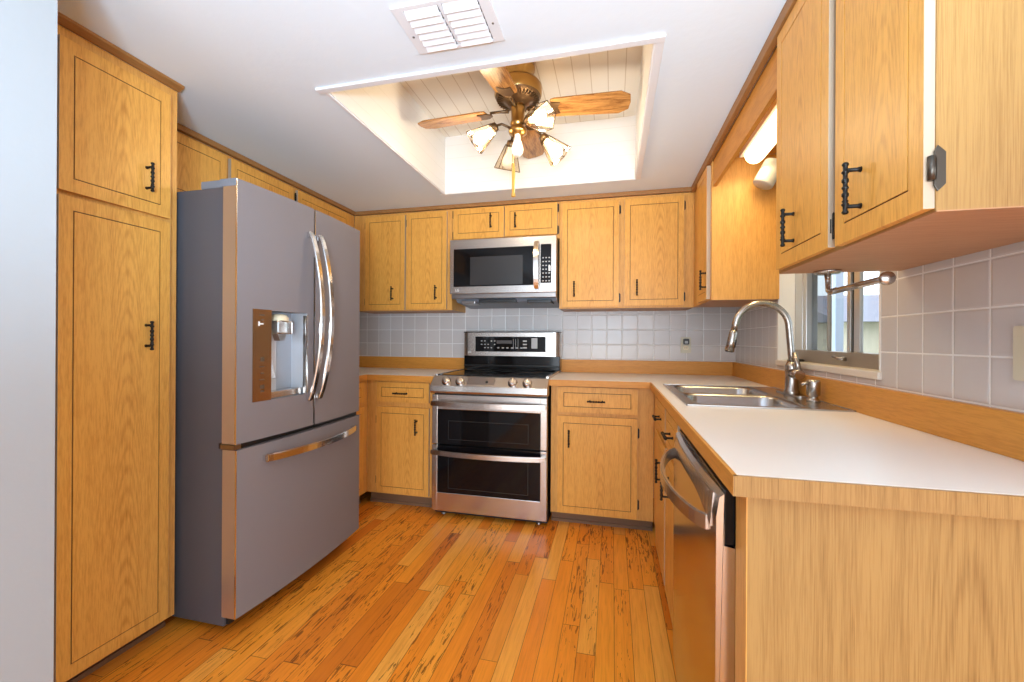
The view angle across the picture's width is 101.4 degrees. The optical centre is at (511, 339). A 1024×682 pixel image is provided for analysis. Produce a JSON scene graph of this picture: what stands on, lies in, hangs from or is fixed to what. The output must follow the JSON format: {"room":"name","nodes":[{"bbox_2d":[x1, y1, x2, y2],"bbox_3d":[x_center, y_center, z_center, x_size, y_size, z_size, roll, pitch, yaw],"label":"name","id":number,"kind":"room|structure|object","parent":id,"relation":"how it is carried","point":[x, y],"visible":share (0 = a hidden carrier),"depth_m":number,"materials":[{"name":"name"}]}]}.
{"room":"kitchen","nodes":[
{"label":"kitchen","id":0,"kind":"room"},
{"bbox_2d":[0,0,57,681],"bbox_3d":[-2.063,0.066,-0.625,1.120,2.164,3.624,0,0,13],"label":"wall","id":1,"kind":"structure","parent":0,"point":[28,28],"depth_m":0.96,"materials":[{"name":"grey paint"}]},
{"bbox_2d":[57,12,184,91],"bbox_3d":[-1.383,-1.001,1.425,0.035,0.019,0.522,0,0,13],"label":"trim","id":2,"kind":"structure","parent":1,"relation":"attached to","point":[62,20],"depth_m":1.45,"materials":[{"name":"brown wood"}]},
{"bbox_2d":[78,491,676,681],"bbox_3d":[0.489,1.192,0.138,5.700,0.060,6.300,0,0,13],"label":"floor","id":3,"kind":"structure","parent":0,"point":[414,593],"depth_m":1.75,"materials":[{"name":"brown wood"}]},
{"bbox_2d":[53,24,176,681],"bbox_3d":[-1.652,0.080,1.553,0.644,2.144,0.388,0,0,13],"label":"pantry cabinet","id":4,"kind":"object","parent":3,"relation":"on","point":[116,183],"visible":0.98,"depth_m":1.45,"materials":[{"name":"brown wood"}]},
{"bbox_2d":[172,178,359,625],"bbox_3d":[-1.333,0.258,2.084,0.979,1.791,0.810,0,0,13],"label":"refrigerator","id":5,"kind":"object","parent":3,"relation":"on","point":[268,282],"visible":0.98,"depth_m":1.70,"materials":[{"name":"grey metal"}]},
{"bbox_2d":[356,380,366,503],"bbox_3d":[-1.363,0.717,2.780,0.620,0.874,0.503,0,0,13],"label":"base cabinet","id":6,"kind":"object","parent":3,"relation":"on","point":[362,412],"visible":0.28,"depth_m":2.88,"materials":[{"name":"brown wood"}]},
{"bbox_2d":[359,356,463,381],"bbox_3d":[-1.051,0.212,3.022,1.145,0.136,1.108,0,0,13],"label":"countertop","id":7,"kind":"structure","parent":6,"relation":"on","point":[419,369],"depth_m":3.44,"materials":[{"name":"beige laminate"}]},
{"bbox_2d":[367,380,434,507],"bbox_3d":[-0.705,0.721,3.163,0.522,0.874,0.654,0,0,13],"label":"base cabinet","id":8,"kind":"object","parent":3,"relation":"on","point":[399,413],"visible":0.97,"depth_m":2.88,"materials":[{"name":"brown wood"}]},
{"bbox_2d":[430,332,561,523],"bbox_3d":[-0.082,0.550,2.948,0.774,1.222,0.753,0,0,13],"label":"range","id":9,"kind":"object","parent":3,"relation":"on","point":[490,451],"visible":0.98,"depth_m":2.68,"materials":[{"name":"silver metal"}]},
{"bbox_2d":[435,369,559,378],"bbox_3d":[-0.078,0.245,2.975,0.766,0.032,0.550,0,0,13],"label":"cooktop","id":10,"kind":"object","parent":9,"relation":"in","point":[465,373],"depth_m":2.88,"materials":[{"name":"black glass"}]},
{"bbox_2d":[551,386,653,530],"bbox_3d":[0.610,0.728,2.848,0.618,0.874,0.654,0,0,13],"label":"base cabinet","id":11,"kind":"object","parent":3,"relation":"on","point":[602,438],"visible":0.96,"depth_m":2.56,"materials":[{"name":"brown wood"}]},
{"bbox_2d":[652,395,680,625],"bbox_3d":[0.984,0.729,1.914,0.650,0.874,1.092,0,0,13],"label":"base cabinet","id":12,"kind":"object","parent":3,"relation":"on","point":[666,428],"visible":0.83,"depth_m":1.83,"materials":[{"name":"brown wood"}]},
{"bbox_2d":[549,359,1023,520],"bbox_3d":[0.699,0.221,1.935,1.228,0.136,2.406,0,0,13],"label":"countertop","id":13,"kind":"structure","parent":12,"relation":"on","point":[898,450],"depth_m":0.97,"materials":[{"name":"beige laminate"}]},
{"bbox_2d":[663,384,855,411],"bbox_3d":[1.016,0.335,1.888,0.554,0.178,0.757,0,0,13],"label":"sink","id":14,"kind":"object","parent":13,"relation":"in","point":[690,395],"visible":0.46,"depth_m":1.87,"materials":[{"name":"silver metal"}]},
{"bbox_2d":[801,379,820,401],"bbox_3d":[1.203,0.205,1.691,0.069,0.087,0.048,0,0,13],"label":"soap dispenser","id":15,"kind":"object","parent":14,"relation":"on","point":[813,387],"visible":1,"depth_m":1.67,"materials":[{"name":"silver metal"}]},
{"bbox_2d":[724,300,807,397],"bbox_3d":[1.148,0.034,1.936,0.316,0.429,0.250,0,0,13],"label":"faucet","id":16,"kind":"object","parent":13,"relation":"on","point":[793,371],"visible":0.98,"depth_m":1.90,"materials":[{"name":"silver metal"}]},
{"bbox_2d":[660,430,735,681],"bbox_3d":[0.749,0.730,1.090,0.685,0.868,0.608,0,0,13],"label":"dishwasher","id":17,"kind":"object","parent":3,"relation":"on","point":[704,528],"visible":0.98,"depth_m":0.97,"materials":[{"name":"silver metal"}]},
{"bbox_2d":[735,496,1023,681],"bbox_3d":[0.734,0.727,0.744,0.599,0.874,0.068,0,0,13],"label":"end panel","id":18,"kind":"object","parent":3,"relation":"on","point":[824,592],"visible":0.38,"depth_m":0.73,"materials":[{"name":"brown wood"}]},
{"bbox_2d":[57,0,786,223],"bbox_3d":[0.492,-1.026,0.141,5.720,0.050,6.300,0,0,13],"label":"ceiling","id":19,"kind":"structure","parent":0,"point":[250,71],"depth_m":1.51,"materials":[{"name":"white paint"}]},
{"bbox_2d":[177,123,354,214],"bbox_3d":[-1.431,-0.996,2.532,0.025,0.028,1.594,0,0,13],"label":"trim","id":20,"kind":"structure","parent":19,"relation":"attached to","point":[180,128],"depth_m":2.38,"materials":[{"name":"brown wood"}]},
{"bbox_2d":[390,0,504,53],"bbox_3d":[-0.197,-0.996,1.335,0.306,0.016,0.206,0,0,13],"label":"ceiling vent","id":21,"kind":"object","parent":19,"relation":"in","point":[431,26],"visible":1,"depth_m":1.32,"materials":[{"name":"white"}]},
{"bbox_2d":[353,187,690,215],"bbox_3d":[-0.032,-0.988,3.030,2.515,0.028,0.024,0,0,13],"label":"trim","id":22,"kind":"structure","parent":19,"relation":"attached to","point":[682,189],"depth_m":2.98,"materials":[{"name":"brown wood"}]},
{"bbox_2d":[691,0,796,192],"bbox_3d":[0.932,-0.977,1.708,0.023,0.042,2.095,0,0,13],"label":"trim","id":23,"kind":"structure","parent":19,"relation":"attached to","point":[770,44],"depth_m":1.58,"materials":[{"name":"brown wood"}]},
{"bbox_2d":[713,47,776,185],"bbox_3d":[1.121,-0.907,1.759,0.310,0.172,0.936,0,0,13],"label":"window valance","id":24,"kind":"object","parent":19,"relation":"attached to","point":[763,94],"visible":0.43,"depth_m":1.68,"materials":[{"name":"brown wood"}]},
{"bbox_2d":[739,98,776,163],"bbox_3d":[1.138,-0.924,1.768,0.124,0.082,0.775,0,0,13],"label":"fluorescent fixture","id":25,"kind":"object","parent":24,"relation":"attached to","point":[763,139],"visible":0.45,"depth_m":1.90,"materials":[{"name":"white paint"}]},
{"bbox_2d":[753,158,776,189],"bbox_3d":[1.299,-0.841,2.132,0.140,0.161,0.127,0,0,13],"label":"light fixture","id":26,"kind":"object","parent":24,"relation":"attached to","point":[765,179],"visible":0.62,"depth_m":2.08,"materials":[{"name":"white glass"}]},
{"bbox_2d":[330,44,653,193],"bbox_3d":[0.009,-1.198,2.151,1.322,0.392,1.287,0,0,13],"label":"wall","id":27,"kind":"structure","parent":0,"point":[602,149],"depth_m":2.66,"materials":[{"name":"white paint"}]},
{"bbox_2d":[315,34,665,194],"bbox_3d":[0.005,-0.998,2.138,1.326,0.010,1.265,0,0,13],"label":"trim","id":28,"kind":"structure","parent":27,"relation":"attached to","point":[658,40],"depth_m":1.56,"materials":[{"name":"white wood"}]},
{"bbox_2d":[400,45,642,136],"bbox_3d":[0.010,-1.409,2.151,1.322,0.030,1.287,0,0,13],"label":"ceiling","id":29,"kind":"structure","parent":0,"point":[617,69],"depth_m":2.32,"materials":[{"name":"paint"}]},
{"bbox_2d":[418,62,630,196],"bbox_3d":[0.015,-1.054,2.163,0.908,0.678,0.828,0,0,-31],"label":"ceiling fan","id":30,"kind":"object","parent":29,"relation":"hanging from","point":[516,88],"visible":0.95,"depth_m":2.10,"materials":[{"name":"brown wood"}]},
{"bbox_2d":[354,224,735,497],"bbox_3d":[0.083,-0.148,3.389,3.380,2.620,0.130,0,0,13],"label":"wall","id":31,"kind":"structure","parent":0,"point":[600,335],"depth_m":3.22,"materials":[{"name":"white tile"}]},
{"bbox_2d":[355,209,465,313],"bbox_3d":[-0.822,-0.599,3.357,0.830,0.757,0.352,0,0,13],"label":"upper cabinet","id":32,"kind":"object","parent":31,"relation":"attached to","point":[405,257],"visible":0.98,"depth_m":3.21,"materials":[{"name":"brown wood"}]},
{"bbox_2d":[452,202,559,241],"bbox_3d":[-0.026,-0.844,3.167,0.800,0.260,0.352,0,0,13],"label":"upper cabinet","id":33,"kind":"object","parent":31,"relation":"attached to","point":[535,219],"visible":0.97,"depth_m":3.02,"materials":[{"name":"brown wood"}]},
{"bbox_2d":[450,235,559,308],"bbox_3d":[-0.029,-0.476,3.088,0.758,0.461,0.490,0,0,13],"label":"microwave","id":34,"kind":"object","parent":33,"relation":"attached to","point":[506,272],"visible":0.99,"depth_m":2.91,"materials":[{"name":"silver metal"}]},
{"bbox_2d":[559,192,693,311],"bbox_3d":[0.792,-0.591,2.970,0.882,0.757,0.352,0,0,13],"label":"upper cabinet","id":35,"kind":"object","parent":31,"relation":"attached to","point":[633,253],"visible":1,"depth_m":2.83,"materials":[{"name":"brown wood"}]},
{"bbox_2d":[681,337,690,352],"bbox_3d":[1.255,0.040,3.024,0.070,0.116,0.032,0,0,13],"label":"wall outlet","id":36,"kind":"object","parent":31,"relation":"attached to","point":[685,341],"visible":1,"depth_m":3.03,"materials":[{"name":"beige plastic"}]},
{"bbox_2d":[735,241,1023,412],"bbox_3d":[1.365,0.086,1.773,0.140,2.164,2.415,0,0,13],"label":"wall","id":37,"kind":"structure","parent":0,"point":[947,325],"depth_m":1.08,"materials":[{"name":"white tile"}]},
{"bbox_2d":[694,154,778,306],"bbox_3d":[1.265,-0.589,2.469,0.380,0.757,0.506,0,0,13],"label":"upper cabinet","id":38,"kind":"object","parent":37,"relation":"attached to","point":[735,219],"visible":0.94,"depth_m":2.23,"materials":[{"name":"brown wood"}]},
{"bbox_2d":[775,360,881,379],"bbox_3d":[1.325,0.119,1.772,0.087,0.026,0.876,0,0,13],"label":"window sill","id":39,"kind":"structure","parent":37,"relation":"attached to","point":[875,374],"depth_m":1.58,"materials":[{"name":"beige stone"}]},
{"bbox_2d":[777,271,880,371],"bbox_3d":[1.333,-0.373,1.773,0.077,0.956,0.871,0,0,13],"label":"trim","id":40,"kind":"structure","parent":37,"relation":"attached to","point":[786,299],"depth_m":2.19,"materials":[{"name":"white paint"}]},
{"bbox_2d":[795,272,878,369],"bbox_3d":[1.364,-0.373,1.759,0.111,0.958,0.860,0,0,13],"label":"window","id":41,"kind":"structure","parent":37,"relation":"in","point":[806,284],"depth_m":1.87,"materials":[{"name":"silver metal"}]},
{"bbox_2d":[776,0,1023,273],"bbox_3d":[0.910,-0.589,0.978,0.378,0.761,0.675,0,0,13],"label":"upper cabinet","id":42,"kind":"object","parent":37,"relation":"attached to","point":[900,123],"visible":1,"depth_m":0.80,"materials":[{"name":"brown wood"}]},
{"bbox_2d":[813,269,895,294],"bbox_3d":[0.930,-0.169,1.156,0.072,0.078,0.314,0,0,13],"label":"towel bar","id":43,"kind":"object","parent":42,"relation":"attached to","point":[888,277],"visible":1,"depth_m":1.14,"materials":[{"name":"silver metal"}]},
{"bbox_2d":[1013,326,1023,380],"bbox_3d":[1.068,0.029,0.860,0.012,0.116,0.088,0,0,13],"label":"switch plate","id":44,"kind":"object","parent":37,"relation":"attached to","point":[1018,331],"visible":1,"depth_m":0.89,"materials":[{"name":"beige plastic"}]},
{"label":"outside","id":45,"kind":"structure","parent":0,"visible":0},
{"bbox_3d":[19.052,1.570,12.911,28.950,0.100,46.000,0,0,13],"label":"lawn","id":46,"kind":"structure","parent":45,"visible":0},
{"bbox_2d":[832,272,843,350],"bbox_3d":[3.198,0.079,4.118,0.140,2.700,0.140,0,0,13],"label":"porch post","id":47,"kind":"object","parent":46,"relation":"on","point":[837,279],"visible":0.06,"depth_m":4.09,"materials":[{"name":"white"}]},
{"bbox_2d":[817,295,878,352],"bbox_3d":[13.943,-0.032,14.191,8.500,3.050,7.900,0,0,13],"label":"house","id":48,"kind":"structure","parent":46,"relation":"on","point":[871,302],"depth_m":12.25,"materials":[{"name":"beige"}]},
{"bbox_3d":[-1.832,0.001,2.480,0.120,2.300,2.530,0,0,13],"label":"wall","id":49,"kind":"structure","parent":0,"visible":0},
{"bbox_2d":[177,131,353,227],"bbox_3d":[-1.578,-0.815,2.575,0.318,0.335,1.620,0,0,13],"label":"upper cabinet","id":50,"kind":"object","parent":49,"relation":"attached to","point":[197,162],"visible":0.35,"depth_m":2.18,"materials":[{"name":"brown wood"}]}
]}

